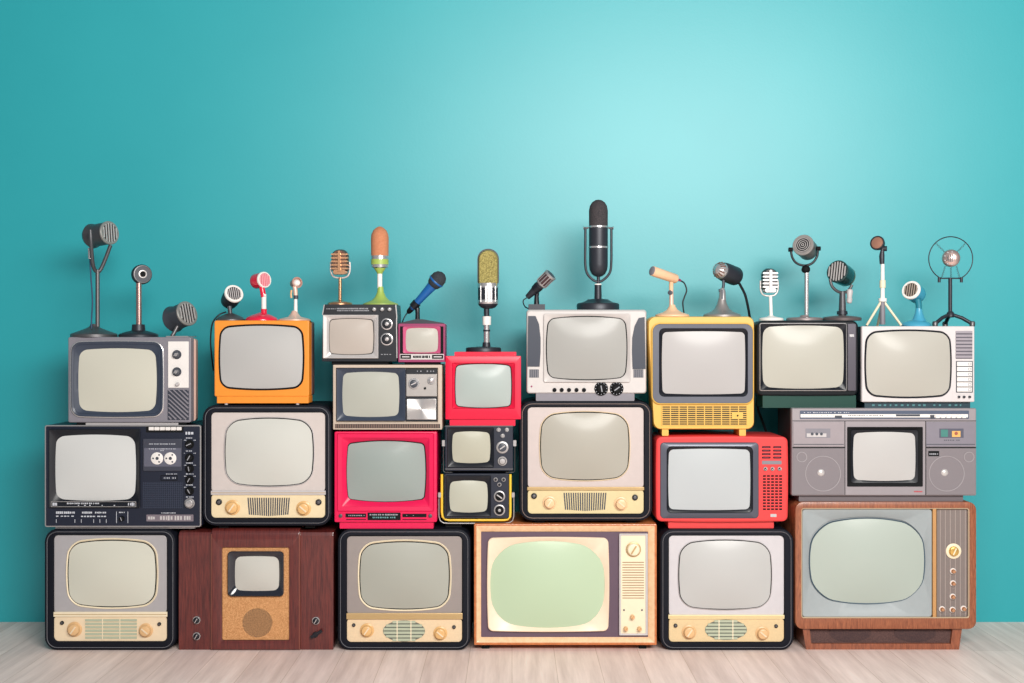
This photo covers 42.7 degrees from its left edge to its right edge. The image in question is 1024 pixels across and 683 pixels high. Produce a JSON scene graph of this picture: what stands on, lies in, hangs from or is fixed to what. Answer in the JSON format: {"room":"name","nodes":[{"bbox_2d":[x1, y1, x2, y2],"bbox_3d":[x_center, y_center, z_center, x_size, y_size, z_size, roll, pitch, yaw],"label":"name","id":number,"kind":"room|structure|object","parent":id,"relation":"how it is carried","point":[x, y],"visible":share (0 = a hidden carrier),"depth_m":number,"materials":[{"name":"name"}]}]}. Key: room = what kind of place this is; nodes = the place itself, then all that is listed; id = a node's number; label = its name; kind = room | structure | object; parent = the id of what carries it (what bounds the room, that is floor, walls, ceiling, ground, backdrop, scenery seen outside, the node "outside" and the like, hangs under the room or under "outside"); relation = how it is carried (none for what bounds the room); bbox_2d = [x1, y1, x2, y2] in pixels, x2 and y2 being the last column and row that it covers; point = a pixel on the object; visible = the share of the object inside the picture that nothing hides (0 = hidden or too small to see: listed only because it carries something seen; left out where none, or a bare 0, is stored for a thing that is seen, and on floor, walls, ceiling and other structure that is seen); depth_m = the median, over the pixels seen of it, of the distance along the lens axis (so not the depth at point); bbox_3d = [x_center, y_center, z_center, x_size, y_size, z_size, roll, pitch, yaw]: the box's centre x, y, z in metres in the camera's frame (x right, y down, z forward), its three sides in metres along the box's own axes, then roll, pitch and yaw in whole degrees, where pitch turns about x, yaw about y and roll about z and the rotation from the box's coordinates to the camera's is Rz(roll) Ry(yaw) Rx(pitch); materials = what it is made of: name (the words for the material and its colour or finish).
{"room":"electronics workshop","nodes":[
{"label":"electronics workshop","id":0,"kind":"room"},
{"bbox_2d":[0,0,1023,621],"bbox_3d":[0.000,-0.521,5.568,9.000,3.400,0.120,0,0,0],"label":"wall","id":1,"kind":"structure","parent":0,"point":[224,143],"depth_m":5.51,"materials":[{"name":"teal paint"}]},
{"bbox_2d":[0,622,1023,682],"bbox_3d":[0.000,1.204,1.814,9.000,0.050,7.628,0,0,0],"label":"floor","id":2,"kind":"structure","parent":0,"point":[988,652],"depth_m":4.75,"materials":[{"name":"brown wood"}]},
{"bbox_2d":[45,528,184,649],"bbox_3d":[-1.535,0.948,5.161,0.502,0.464,0.357,0,0,0],"label":"television","id":3,"kind":"object","parent":2,"relation":"on","point":[106,588],"visible":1,"depth_m":5.00,"materials":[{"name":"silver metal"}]},
{"bbox_2d":[85,619,136,639],"bbox_3d":[-1.532,1.099,5.005,0.199,0.080,0.004,0,0,0],"label":"speaker grille","id":4,"kind":"object","parent":3,"relation":"attached to","point":[95,629],"depth_m":5.00,"materials":[{"name":"beige plastic"}]},
{"bbox_2d":[45,420,206,527],"bbox_3d":[-1.485,0.517,5.151,0.597,0.396,0.338,0,0,0],"label":"television","id":5,"kind":"object","parent":3,"relation":"on","point":[97,476],"visible":0.99,"depth_m":5.00,"materials":[{"name":"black plastic"}]},
{"bbox_2d":[68,337,197,424],"bbox_3d":[-1.459,0.151,5.152,0.477,0.337,0.336,0,0,0],"label":"television","id":6,"kind":"object","parent":5,"relation":"on","point":[112,380],"visible":1,"depth_m":5.01,"materials":[{"name":"grey plastic"}]},
{"bbox_2d":[70,221,118,336],"bbox_3d":[-1.624,-0.243,5.092,0.177,0.451,0.180,0,0,0],"label":"microphone","id":7,"kind":"object","parent":6,"relation":"on","point":[105,233],"visible":0.98,"depth_m":5.08,"materials":[{"name":"grey paint"}]},
{"bbox_2d":[103,223,116,241],"bbox_3d":[-1.561,-0.423,5.089,0.010,0.073,0.066,0,0,31],"label":"grille","id":8,"kind":"object","parent":7,"relation":"attached to","point":[109,229],"depth_m":5.09,"materials":[{"name":"silver metal"}]},
{"bbox_2d":[118,264,158,336],"bbox_3d":[-1.454,-0.159,5.100,0.151,0.284,0.151,0,0,0],"label":"microphone","id":9,"kind":"object","parent":6,"relation":"on","point":[141,274],"visible":0.94,"depth_m":5.09,"materials":[{"name":"paint"}]},
{"bbox_2d":[168,390,188,419],"bbox_3d":[-1.276,0.242,5.008,0.082,0.116,0.004,0,0,0],"label":"speaker grille","id":10,"kind":"object","parent":6,"relation":"attached to","point":[178,400],"depth_m":5.01,"materials":[{"name":"grey plastic"}]},
{"bbox_2d":[162,301,196,336],"bbox_3d":[-1.298,-0.087,5.106,0.135,0.140,0.151,0,0,0],"label":"microphone","id":11,"kind":"object","parent":6,"relation":"on","point":[175,318],"visible":1,"depth_m":5.09,"materials":[{"name":"metal"}]},
{"bbox_2d":[180,303,195,322],"bbox_3d":[-1.260,-0.110,5.088,0.024,0.076,0.070,0,0,36],"label":"grille","id":12,"kind":"object","parent":11,"relation":"attached to","point":[187,310],"depth_m":5.09,"materials":[{"name":"silver metal"}]},
{"bbox_2d":[143,482,181,508],"bbox_3d":[-1.333,0.587,5.000,0.150,0.101,0.002,0,0,0],"label":"speaker grille","id":13,"kind":"object","parent":5,"relation":"attached to","point":[156,495],"depth_m":5.00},
{"bbox_2d":[179,519,343,649],"bbox_3d":[-0.979,0.948,5.177,0.592,0.464,0.366,0,0,0],"label":"television","id":14,"kind":"object","parent":2,"relation":"on","point":[241,587],"visible":0.98,"depth_m":5.01,"materials":[{"name":"brown wood"}]},
{"bbox_2d":[203,401,337,527],"bbox_3d":[-0.935,0.479,5.161,0.494,0.473,0.357,0,0,0],"label":"television","id":15,"kind":"object","parent":14,"relation":"on","point":[265,464],"visible":0.99,"depth_m":5.00,"materials":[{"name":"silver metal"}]},
{"bbox_2d":[216,499,221,504],"bbox_3d":[-1.120,0.613,5.003,0.024,0.024,0.008,0,0,0],"label":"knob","id":16,"kind":"object","parent":15,"relation":"attached to","point":[218,501],"depth_m":5.00,"materials":[{"name":"black plastic"}]},
{"bbox_2d":[215,320,313,404],"bbox_3d":[-0.954,0.081,5.161,0.364,0.323,0.358,0,0,0],"label":"television","id":17,"kind":"object","parent":15,"relation":"on","point":[257,361],"visible":1,"depth_m":5.00,"materials":[{"name":"orange plastic"}]},
{"bbox_2d":[210,285,244,370],"bbox_3d":[-1.112,-0.052,5.113,0.148,0.336,0.158,0,0,0],"label":"microphone","id":18,"kind":"object","parent":17,"relation":"on","point":[232,295],"visible":0.99,"depth_m":5.08,"materials":[{"name":"paint"}]},
{"bbox_2d":[227,287,240,299],"bbox_3d":[-1.079,-0.187,5.088,0.052,0.053,0.028,0,0,-30],"label":"grille","id":19,"kind":"object","parent":18,"relation":"attached to","point":[233,293],"depth_m":5.09,"materials":[{"name":"grey plastic"}]},
{"bbox_2d":[245,272,277,319],"bbox_3d":[-0.973,-0.176,5.090,0.124,0.191,0.124,0,0,0],"label":"microphone","id":20,"kind":"object","parent":17,"relation":"on","point":[262,280],"visible":0.98,"depth_m":5.08,"materials":[{"name":"red paint"}]},
{"bbox_2d":[260,273,269,285],"bbox_3d":[-0.960,-0.240,5.088,0.008,0.052,0.048,0,0,42],"label":"grille","id":21,"kind":"object","parent":20,"relation":"attached to","point":[264,277],"depth_m":5.09,"materials":[{"name":"metal"}]},
{"bbox_2d":[278,277,310,320],"bbox_3d":[-0.845,-0.166,5.090,0.126,0.171,0.126,0,0,0],"label":"microphone","id":22,"kind":"object","parent":17,"relation":"on","point":[296,282],"visible":0.98,"depth_m":5.08,"materials":[{"name":"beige metal"}]},
{"bbox_2d":[248,498,289,515],"bbox_3d":[-0.930,0.632,5.006,0.162,0.070,0.002,0,0,0],"label":"speaker grille","id":23,"kind":"object","parent":15,"relation":"attached to","point":[256,506],"depth_m":5.01,"materials":[{"name":"grey plastic"}]},
{"bbox_2d":[316,499,321,504],"bbox_3d":[-0.739,0.614,5.003,0.024,0.024,0.008,0,0,0],"label":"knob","id":24,"kind":"object","parent":15,"relation":"attached to","point":[318,501],"depth_m":5.00,"materials":[{"name":"black plastic"}]},
{"bbox_2d":[338,517,472,649],"bbox_3d":[-0.412,0.948,5.161,0.508,0.464,0.357,0,0,0],"label":"television","id":25,"kind":"object","parent":2,"relation":"on","point":[399,589],"visible":1,"depth_m":5.00,"materials":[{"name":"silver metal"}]},
{"bbox_2d":[335,430,440,528],"bbox_3d":[-0.482,0.530,5.156,0.391,0.371,0.327,0,0,0],"label":"television","id":26,"kind":"object","parent":25,"relation":"on","point":[385,479],"visible":0.99,"depth_m":5.00,"materials":[{"name":"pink plastic"}]},
{"bbox_2d":[333,363,445,430],"bbox_3d":[-0.475,0.217,5.142,0.416,0.255,0.317,0,0,0],"label":"television","id":27,"kind":"object","parent":26,"relation":"on","point":[394,396],"visible":0.99,"depth_m":5.00,"materials":[{"name":"beige plastic"}]},
{"bbox_2d":[322,304,400,364],"bbox_3d":[-0.582,-0.026,5.132,0.288,0.230,0.295,0,0,0],"label":"television","id":28,"kind":"object","parent":27,"relation":"on","point":[353,334],"visible":1,"depth_m":5.00,"materials":[{"name":"black plastic"}]},
{"bbox_2d":[327,249,351,303],"bbox_3d":[-0.668,-0.250,5.090,0.096,0.216,0.096,0,0,0],"label":"microphone","id":29,"kind":"object","parent":28,"relation":"on","point":[340,264],"visible":0.98,"depth_m":5.06,"materials":[{"name":"brown metal"}]},
{"bbox_2d":[331,251,348,271],"bbox_3d":[-0.667,-0.310,5.072,0.069,0.080,0.037,0,0,0],"label":"grille","id":30,"kind":"object","parent":29,"relation":"attached to","point":[339,259],"depth_m":5.06,"materials":[{"name":"gold metal"}]},
{"bbox_2d":[364,226,397,304],"bbox_3d":[-0.512,-0.295,5.100,0.137,0.306,0.137,0,0,0],"label":"microphone","id":31,"kind":"object","parent":28,"relation":"on","point":[379,236],"visible":0.97,"depth_m":5.07,"materials":[{"name":"orange plastic"}]},
{"bbox_2d":[398,324,446,364],"bbox_3d":[-0.345,0.010,5.099,0.179,0.157,0.210,0,0,0],"label":"television","id":32,"kind":"object","parent":27,"relation":"on","point":[418,344],"visible":0.98,"depth_m":5.00,"materials":[{"name":"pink plastic"}]},
{"bbox_2d":[400,271,445,323],"bbox_3d":[-0.342,-0.170,5.064,0.178,0.202,0.113,0,0,0],"label":"microphone","id":33,"kind":"object","parent":32,"relation":"on","point":[437,279],"visible":1,"depth_m":5.05,"materials":[{"name":"blue paint"}]},
{"bbox_2d":[428,271,445,288],"bbox_3d":[-0.288,-0.236,5.038,0.069,0.070,0.063,0,0,0],"label":"grille","id":34,"kind":"object","parent":33,"relation":"attached to","point":[437,279],"depth_m":5.02,"materials":[{"name":"black metal"}]},
{"bbox_2d":[383,620,424,641],"bbox_3d":[-0.413,1.106,5.005,0.160,0.081,0.005,0,0,0],"label":"speaker grille","id":35,"kind":"object","parent":25,"relation":"attached to","point":[393,630],"depth_m":5.00,"materials":[{"name":"beige plastic"}]},
{"bbox_2d":[438,471,514,526],"bbox_3d":[-0.137,0.610,5.127,0.293,0.211,0.274,0,0,0],"label":"television","id":36,"kind":"object","parent":25,"relation":"on","point":[488,496],"visible":0.98,"depth_m":5.00,"materials":[{"name":"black plastic"}]},
{"bbox_2d":[442,423,515,472],"bbox_3d":[-0.126,0.412,5.126,0.284,0.181,0.277,0,0,0],"label":"television","id":37,"kind":"object","parent":36,"relation":"on","point":[467,448],"visible":0.98,"depth_m":5.00,"materials":[{"name":"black plastic"}]},
{"bbox_2d":[445,352,520,425],"bbox_3d":[-0.110,0.181,5.159,0.288,0.282,0.322,0,0,0],"label":"television","id":38,"kind":"object","parent":37,"relation":"on","point":[482,388],"visible":1,"depth_m":5.00,"materials":[{"name":"plastic"}]},
{"bbox_2d":[466,249,500,351],"bbox_3d":[-0.112,-0.161,5.125,0.138,0.403,0.138,0,0,0],"label":"microphone","id":39,"kind":"object","parent":38,"relation":"on","point":[488,259],"visible":1,"depth_m":5.10,"materials":[{"name":"gold metal"}]},
{"bbox_2d":[474,512,656,648],"bbox_3d":[0.204,0.938,5.171,0.698,0.483,0.379,0,0,0],"label":"television","id":40,"kind":"object","parent":2,"relation":"on","point":[549,582],"visible":0.99,"depth_m":5.00,"materials":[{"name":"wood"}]},
{"bbox_2d":[519,397,651,522],"bbox_3d":[0.282,0.462,5.161,0.508,0.470,0.357,0,0,0],"label":"television","id":41,"kind":"object","parent":40,"relation":"on","point":[579,460],"visible":1,"depth_m":5.00,"materials":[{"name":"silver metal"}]},
{"bbox_2d":[531,493,536,498],"bbox_3d":[0.084,0.591,5.003,0.023,0.023,0.008,0,0,0],"label":"socket","id":42,"kind":"object","parent":41,"relation":"attached to","point":[533,495],"depth_m":5.00,"materials":[{"name":"black plastic"}]},
{"bbox_2d":[564,493,605,510],"bbox_3d":[0.279,0.613,5.006,0.164,0.070,0.002,0,0,0],"label":"speaker grille","id":43,"kind":"object","parent":41,"relation":"attached to","point":[572,501],"depth_m":5.01,"materials":[{"name":"grey plastic"}]},
{"bbox_2d":[526,310,645,400],"bbox_3d":[0.285,0.053,5.170,0.458,0.349,0.380,0,0,0],"label":"television","id":44,"kind":"object","parent":41,"relation":"on","point":[572,355],"visible":1,"depth_m":5.00,"materials":[{"name":"plastic"}]},
{"bbox_2d":[529,369,538,377],"bbox_3d":[0.084,0.122,5.000,0.037,0.031,0.004,0,0,0],"label":"vent","id":45,"kind":"object","parent":44,"relation":"attached to","point":[533,373],"depth_m":5.00,"materials":[{"name":"grey plastic"}]},
{"bbox_2d":[523,270,555,309],"bbox_3d":[0.104,-0.199,5.058,0.127,0.155,0.094,0,0,0],"label":"microphone","id":46,"kind":"object","parent":44,"relation":"on","point":[547,277],"visible":1,"depth_m":5.04,"materials":[{"name":"paint"}]},
{"bbox_2d":[537,270,555,287],"bbox_3d":[0.131,-0.240,5.043,0.073,0.072,0.052,0,0,21],"label":"grille","id":47,"kind":"object","parent":46,"relation":"attached to","point":[547,277],"depth_m":5.03,"materials":[{"name":"metal"}]},
{"bbox_2d":[577,200,618,309],"bbox_3d":[0.337,-0.339,5.130,0.168,0.434,0.168,0,0,0],"label":"microphone","id":48,"kind":"object","parent":44,"relation":"on","point":[598,227],"visible":0.98,"depth_m":5.10,"materials":[{"name":"paint"}]},
{"bbox_2d":[633,369,642,377],"bbox_3d":[0.482,0.122,5.000,0.038,0.031,0.004,0,0,0],"label":"vent","id":49,"kind":"object","parent":44,"relation":"attached to","point":[637,373],"depth_m":5.00,"materials":[{"name":"grey plastic"}]},
{"bbox_2d":[654,519,793,649],"bbox_3d":[0.821,0.948,5.161,0.511,0.464,0.357,0,0,0],"label":"television","id":50,"kind":"object","parent":2,"relation":"on","point":[718,588],"visible":1,"depth_m":5.00,"materials":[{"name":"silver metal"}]},
{"bbox_2d":[652,431,787,527],"bbox_3d":[0.802,0.538,5.173,0.508,0.355,0.374,0,0,0],"label":"television","id":51,"kind":"object","parent":50,"relation":"on","point":[701,479],"visible":1,"depth_m":5.00,"materials":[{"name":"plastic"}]},
{"bbox_2d":[646,316,753,435],"bbox_3d":[0.723,0.132,5.174,0.405,0.456,0.371,0,0,0],"label":"television","id":52,"kind":"object","parent":51,"relation":"on","point":[700,369],"visible":1,"depth_m":5.00,"materials":[{"name":"yellow plastic"}]},
{"bbox_2d":[649,266,688,315],"bbox_3d":[0.606,-0.192,5.066,0.160,0.193,0.140,0,0,0],"label":"microphone","id":53,"kind":"object","parent":52,"relation":"on","point":[654,271],"visible":0.99,"depth_m":5.04,"materials":[{"name":"beige paint"}]},
{"bbox_2d":[661,406,746,425],"bbox_3d":[0.734,0.283,4.999,0.328,0.077,0.006,0,0,0],"label":"speaker grille","id":54,"kind":"object","parent":52,"relation":"attached to","point":[670,415],"depth_m":5.00,"materials":[{"name":"yellow plastic"}]},
{"bbox_2d":[703,262,766,431],"bbox_3d":[0.913,0.029,5.186,0.145,0.676,0.434,0,0,43],"label":"microphone","id":55,"kind":"object","parent":52,"relation":"on","point":[728,273],"visible":0.8,"depth_m":5.07,"materials":[{"name":"paint"}]},
{"bbox_2d":[713,262,727,278],"bbox_3d":[0.804,-0.276,5.073,0.044,0.066,0.067,0,0,-37],"label":"grille","id":56,"kind":"object","parent":55,"relation":"attached to","point":[720,270],"depth_m":5.06,"materials":[{"name":"silver metal"}]},
{"bbox_2d":[763,475,781,509],"bbox_3d":[0.994,0.577,5.001,0.073,0.133,0.003,0,0,0],"label":"speaker grille","id":57,"kind":"object","parent":51,"relation":"attached to","point":[772,484],"depth_m":5.00,"materials":[{"name":"red plastic"}]},
{"bbox_2d":[705,620,746,639],"bbox_3d":[0.818,1.102,5.005,0.160,0.078,0.005,0,0,0],"label":"speaker grille","id":58,"kind":"object","parent":50,"relation":"attached to","point":[714,629],"depth_m":5.00,"materials":[{"name":"beige plastic"}]},
{"bbox_2d":[776,495,975,649],"bbox_3d":[1.427,0.896,5.186,0.692,0.567,0.388,0,0,0],"label":"television","id":59,"kind":"object","parent":2,"relation":"on","point":[869,575],"visible":1,"depth_m":5.01,"materials":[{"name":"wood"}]},
{"bbox_2d":[778,406,975,500],"bbox_3d":[1.420,0.434,5.130,0.705,0.358,0.279,0,0,0],"label":"television","id":60,"kind":"object","parent":59,"relation":"on","point":[858,453],"visible":1,"depth_m":5.00,"materials":[{"name":"grey plastic"}]},
{"bbox_2d":[754,320,857,407],"bbox_3d":[1.133,0.086,5.192,0.392,0.336,0.376,0,0,0],"label":"television","id":61,"kind":"object","parent":60,"relation":"on","point":[798,363],"visible":0.98,"depth_m":5.01,"materials":[{"name":"black plastic"}]},
{"bbox_2d":[759,268,783,320],"bbox_3d":[1.009,-0.183,5.100,0.095,0.203,0.095,0,0,0],"label":"microphone","id":62,"kind":"object","parent":61,"relation":"on","point":[769,282],"visible":1,"depth_m":5.07,"materials":[{"name":"metal"}]},
{"bbox_2d":[761,270,777,289],"bbox_3d":[1.001,-0.239,5.083,0.063,0.076,0.034,0,0,0],"label":"grille","id":63,"kind":"object","parent":62,"relation":"attached to","point":[769,281],"depth_m":5.07,"materials":[{"name":"metal"}]},
{"bbox_2d":[786,235,822,319],"bbox_3d":[1.141,-0.249,5.117,0.140,0.336,0.154,0,0,0],"label":"microphone","id":64,"kind":"object","parent":61,"relation":"on","point":[804,246],"visible":0.99,"depth_m":5.10,"materials":[{"name":"grey metal"}]},
{"bbox_2d":[795,238,809,251],"bbox_3d":[1.133,-0.378,5.107,0.058,0.056,0.017,0,0,31],"label":"grille","id":65,"kind":"object","parent":64,"relation":"attached to","point":[801,244],"depth_m":5.11,"materials":[{"name":"silver metal"}]},
{"bbox_2d":[823,260,861,320],"bbox_3d":[1.287,-0.199,5.117,0.150,0.236,0.163,0,0,0],"label":"microphone","id":66,"kind":"object","parent":61,"relation":"on","point":[839,272],"visible":1,"depth_m":5.10,"materials":[{"name":"silver metal"}]},
{"bbox_2d":[828,262,845,280],"bbox_3d":[1.268,-0.274,5.108,0.071,0.076,0.021,0,0,40],"label":"grille","id":67,"kind":"object","parent":66,"relation":"attached to","point":[836,270],"depth_m":5.11,"materials":[{"name":"silver metal"}]},
{"bbox_2d":[855,326,973,407],"bbox_3d":[1.550,0.098,5.161,0.430,0.313,0.358,0,0,0],"label":"television","id":68,"kind":"object","parent":60,"relation":"on","point":[899,366],"visible":0.99,"depth_m":5.00,"materials":[{"name":"white plastic"}]},
{"bbox_2d":[866,236,901,325],"bbox_3d":[1.437,-0.235,5.117,0.142,0.353,0.123,0,0,0],"label":"microphone","id":69,"kind":"object","parent":68,"relation":"on","point":[877,242],"visible":1,"depth_m":5.08,"materials":[{"name":"paint"}]},
{"bbox_2d":[901,281,930,325],"bbox_3d":[1.561,-0.146,5.060,0.115,0.176,0.114,0,0,-36],"label":"microphone","id":70,"kind":"object","parent":68,"relation":"on","point":[912,291],"visible":1,"depth_m":5.05,"materials":[{"name":"teal paint"}]},
{"bbox_2d":[904,283,916,296],"bbox_3d":[1.540,-0.200,5.058,0.051,0.054,0.020,0,0,42],"label":"grille","id":71,"kind":"object","parent":70,"relation":"attached to","point":[910,289],"depth_m":5.06,"materials":[{"name":"silver metal"}]},
{"bbox_2d":[928,236,974,325],"bbox_3d":[1.711,-0.235,5.135,0.176,0.352,0.123,0,0,0],"label":"microphone","id":72,"kind":"object","parent":68,"relation":"on","point":[950,258],"visible":0.98,"depth_m":5.10,"materials":[{"name":"paint"}]},
{"bbox_2d":[956,331,971,358],"bbox_3d":[1.725,0.013,4.999,0.064,0.106,0.004,0,0,0],"label":"speaker grille","id":73,"kind":"object","parent":68,"relation":"attached to","point":[963,338],"depth_m":5.00,"materials":[{"name":"white plastic"}]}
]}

